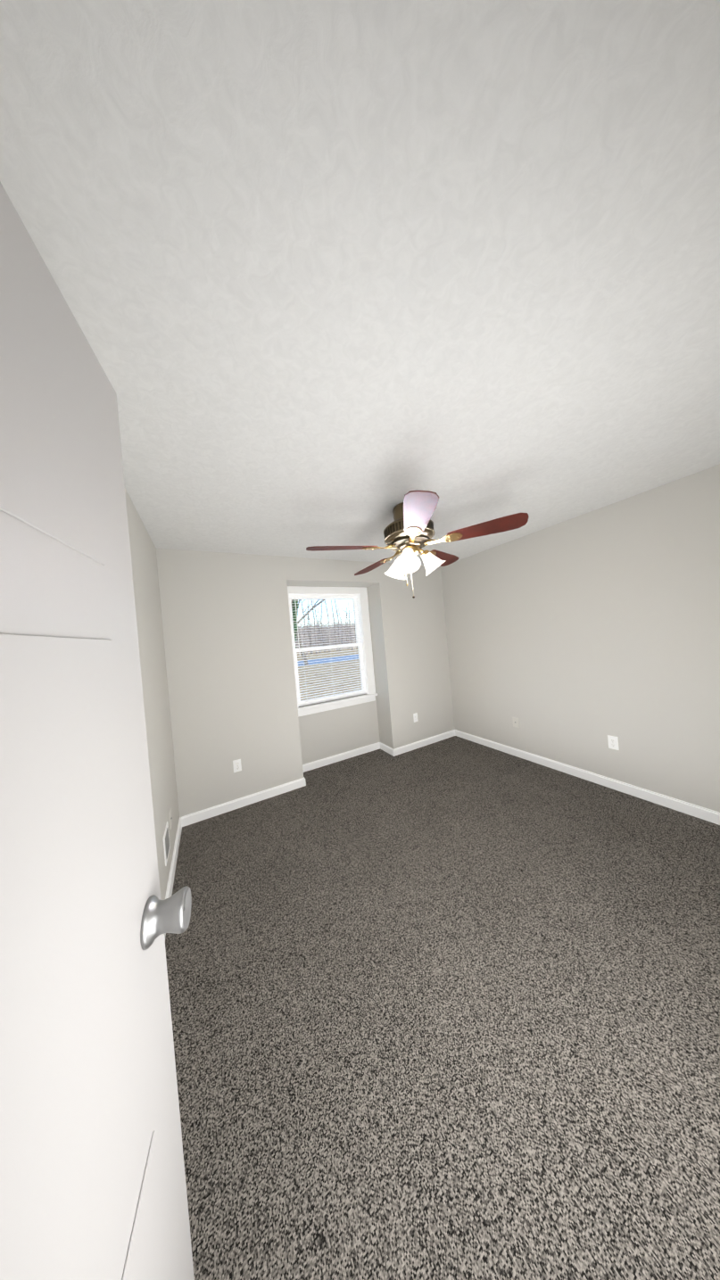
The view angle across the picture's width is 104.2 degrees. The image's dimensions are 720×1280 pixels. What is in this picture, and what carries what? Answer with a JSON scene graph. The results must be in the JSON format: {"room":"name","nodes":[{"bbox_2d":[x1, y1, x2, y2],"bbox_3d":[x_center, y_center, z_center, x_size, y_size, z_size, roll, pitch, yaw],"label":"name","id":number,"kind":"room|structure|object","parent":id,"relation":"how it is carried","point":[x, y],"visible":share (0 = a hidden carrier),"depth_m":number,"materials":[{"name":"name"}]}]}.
{"room":"empty bedroom","nodes":[
{"label":"empty bedroom","id":0,"kind":"room"},
{"bbox_2d":[124,487,179,900],"bbox_3d":[-1.080,0.368,1.222,0.120,2.440,3.612,-5,0,-28],"label":"wall","id":1,"kind":"structure","parent":0,"point":[153,670],"depth_m":1.84,"materials":[{"name":"white paint"}]},
{"bbox_2d":[163,821,170,866],"bbox_3d":[-1.242,1.304,1.804,0.011,0.175,0.190,-5,0,-28],"label":"air vent","id":2,"kind":"object","parent":1,"relation":"in","point":[166,842],"visible":1,"depth_m":1.78,"materials":[{"name":"white"}]},
{"bbox_2d":[168,808,172,828],"bbox_3d":[-1.353,1.277,2.007,0.012,0.115,0.070,-5,0,-28],"label":"electrical outlet","id":3,"kind":"object","parent":1,"relation":"attached to","point":[169,818],"visible":1,"depth_m":1.99,"materials":[{"name":"white plastic"}]},
{"bbox_2d":[164,817,181,940],"bbox_3d":[-0.814,1.528,1.060,0.014,0.085,3.162,-5,0,-28],"label":"baseboard","id":4,"kind":"structure","parent":1,"relation":"attached to","point":[169,886],"depth_m":1.95,"materials":[{"name":"white wood"}]},
{"bbox_2d":[156,547,454,817],"bbox_3d":[-0.307,0.296,3.441,3.360,2.440,0.450,-5,0,-28],"label":"wall","id":5,"kind":"structure","parent":0,"point":[228,656],"depth_m":2.78,"materials":[{"name":"white paint"}]},
{"bbox_2d":[232,759,241,772],"bbox_3d":[-1.169,1.199,2.675,0.070,0.115,0.009,-5,0,-28],"label":"electrical outlet","id":6,"kind":"object","parent":5,"relation":"attached to","point":[237,765],"visible":1,"depth_m":2.67,"materials":[{"name":"white plastic"}]},
{"bbox_2d":[181,777,304,826],"bbox_3d":[-1.074,1.546,2.709,1.100,0.085,0.014,-5,0,-28],"label":"baseboard","id":7,"kind":"structure","parent":5,"relation":"attached to","point":[220,809],"depth_m":2.66,"materials":[{"name":"white wood"}]},
{"bbox_2d":[297,693,379,764],"bbox_3d":[-0.358,0.425,3.590,1.165,2.190,0.130,-5,0,-28],"label":"wall niche","id":8,"kind":"object","parent":5,"relation":"in","point":[326,734],"visible":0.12,"depth_m":3.53,"materials":[{"name":"white paint"}]},
{"bbox_2d":[287,586,377,717],"bbox_3d":[-0.370,0.099,3.561,1.161,1.533,0.175,-5,0,-28],"label":"window","id":9,"kind":"structure","parent":8,"relation":"attached to","point":[365,640],"depth_m":3.65,"materials":[{"name":"white plastic"}]},
{"bbox_2d":[289,594,366,704],"bbox_3d":[-0.376,0.081,3.541,0.928,1.310,0.047,-5,0,-28],"label":"window blind","id":10,"kind":"object","parent":9,"relation":"attached to","point":[324,596],"visible":0.83,"depth_m":3.52,"materials":[{"name":"white plastic"}]},
{"bbox_2d":[302,742,379,772],"bbox_3d":[-0.234,1.471,3.530,1.137,0.085,0.014,-5,0,-28],"label":"baseboard","id":11,"kind":"structure","parent":5,"relation":"attached to","point":[324,762],"depth_m":3.52,"materials":[{"name":"white wood"}]},
{"bbox_2d":[379,742,394,756],"bbox_3d":[0.346,1.421,3.663,0.014,0.085,0.334,-5,0,-28],"label":"baseboard","id":12,"kind":"structure","parent":5,"relation":"attached to","point":[387,749],"depth_m":3.64,"materials":[{"name":"white wood"}]},
{"bbox_2d":[412,712,418,722],"bbox_3d":[0.737,1.029,3.712,0.070,0.115,0.009,-5,0,-28],"label":"electrical outlet","id":13,"kind":"object","parent":5,"relation":"attached to","point":[415,716],"visible":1,"depth_m":3.71,"materials":[{"name":"white plastic"}]},
{"bbox_2d":[394,729,454,756],"bbox_3d":[0.895,1.374,3.780,1.067,0.085,0.014,-5,0,-28],"label":"baseboard","id":14,"kind":"structure","parent":5,"relation":"attached to","point":[405,748],"depth_m":3.75,"materials":[{"name":"white wood"}]},
{"bbox_2d":[284,556,379,587],"bbox_3d":[-0.386,-0.796,3.446,1.165,0.250,0.450,-5,0,-28],"label":"wall","id":15,"kind":"structure","parent":0,"point":[306,572],"depth_m":3.23,"materials":[{"name":"white paint"}]},
{"bbox_2d":[0,0,719,566],"bbox_3d":[0.702,-1.059,1.368,3.600,0.100,5.157,-5,0,-28],"label":"ceiling","id":16,"kind":"structure","parent":0,"point":[337,271],"depth_m":0.68,"materials":[{"name":"paint"}]},
{"bbox_2d":[305,490,528,598],"bbox_3d":[0.343,-0.638,2.112,1.455,0.686,1.408,-5,0,-28],"label":"ceiling fan","id":17,"kind":"object","parent":16,"relation":"hanging from","point":[408,532],"visible":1,"depth_m":1.93,"materials":[{"name":"brown metal"}]},
{"bbox_2d":[165,735,719,1279],"bbox_3d":[0.919,1.472,1.376,3.600,0.100,5.157,-5,0,-28],"label":"floor","id":18,"kind":"structure","parent":0,"point":[447,1009],"depth_m":1.06,"materials":[{"name":"carpet"}]},
{"bbox_2d":[440,463,719,812],"bbox_3d":[1.968,0.103,2.880,0.120,2.440,3.612,-5,0,-28],"label":"wall","id":19,"kind":"structure","parent":0,"point":[575,641],"depth_m":2.42,"materials":[{"name":"white paint"}]},
{"bbox_2d":[512,717,519,727],"bbox_3d":[1.783,0.945,3.217,0.012,0.115,0.070,-5,0,-28],"label":"electrical outlet","id":20,"kind":"object","parent":19,"relation":"attached to","point":[515,720],"visible":1,"depth_m":3.21,"materials":[{"name":"white plastic"}]},
{"bbox_2d":[454,729,719,825],"bbox_3d":[2.116,1.272,2.654,0.014,0.085,3.162,-5,0,-28],"label":"baseboard","id":21,"kind":"structure","parent":19,"relation":"attached to","point":[688,808],"depth_m":2.48,"materials":[{"name":"white wood"}]},
{"bbox_2d":[607,734,619,750],"bbox_3d":[2.202,0.894,2.441,0.009,0.115,0.070,-5,0,-28],"label":"electrical outlet","id":22,"kind":"object","parent":19,"relation":"attached to","point":[613,742],"visible":1,"depth_m":2.44,"materials":[{"name":"white plastic"}]},
{"bbox_3d":[1.330,0.164,0.411,3.600,2.440,0.120,-5,0,-28],"label":"wall","id":23,"kind":"structure","parent":0,"visible":0},
{"bbox_2d":[0,181,194,1279],"bbox_3d":[-0.233,0.498,0.142,0.217,2.020,0.922,-5,0,-28],"label":"door","id":24,"kind":"structure","parent":23,"relation":"in","point":[93,1185],"depth_m":0.34,"materials":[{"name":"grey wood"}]},
{"label":"outside","id":25,"kind":"structure","parent":0,"visible":0},
{"bbox_2d":[296,646,361,700],"bbox_3d":[-19.525,3.958,42.368,85.000,0.200,85.993,-5,0,-28],"label":"ground","id":26,"kind":"structure","parent":25,"point":[334,655],"depth_m":19.64,"materials":[{"name":"grey"}]},
{"bbox_2d":[291,599,308,664],"bbox_3d":[-4.870,-10.214,28.984,9.302,25.912,10.856,-5,0,-28],"label":"tree","id":27,"kind":"object","parent":26,"relation":"on","point":[301,646],"depth_m":30.38,"materials":[{"name":"green plant"}]},
{"bbox_2d":[291,599,324,648],"bbox_3d":[-4.322,-5.343,23.243,12.849,16.068,8.580,-5,0,-28],"label":"tree","id":28,"kind":"object","parent":26,"relation":"on","point":[302,617],"depth_m":23.33,"materials":[{"name":"green plant"}]},
{"bbox_2d":[295,621,355,652],"bbox_3d":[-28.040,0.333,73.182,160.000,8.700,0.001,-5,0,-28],"label":"tree","id":29,"kind":"object","parent":26,"relation":"on","point":[324,626],"depth_m":83.09,"materials":[{"name":"grey plant"}]},
{"bbox_2d":[297,599,357,654],"bbox_3d":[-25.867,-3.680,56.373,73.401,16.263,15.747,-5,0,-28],"label":"tree","id":30,"kind":"object","parent":26,"relation":"on","point":[318,630],"depth_m":63.17,"materials":[{"name":"brown plant"}]},
{"bbox_2d":[297,654,358,665],"bbox_3d":[-13.121,3.333,30.496,85.000,0.020,9.000,-5,0,-28],"label":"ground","id":31,"kind":"structure","parent":26,"relation":"on","point":[329,660],"depth_m":35.19,"materials":[{"name":"blue"}]}
]}

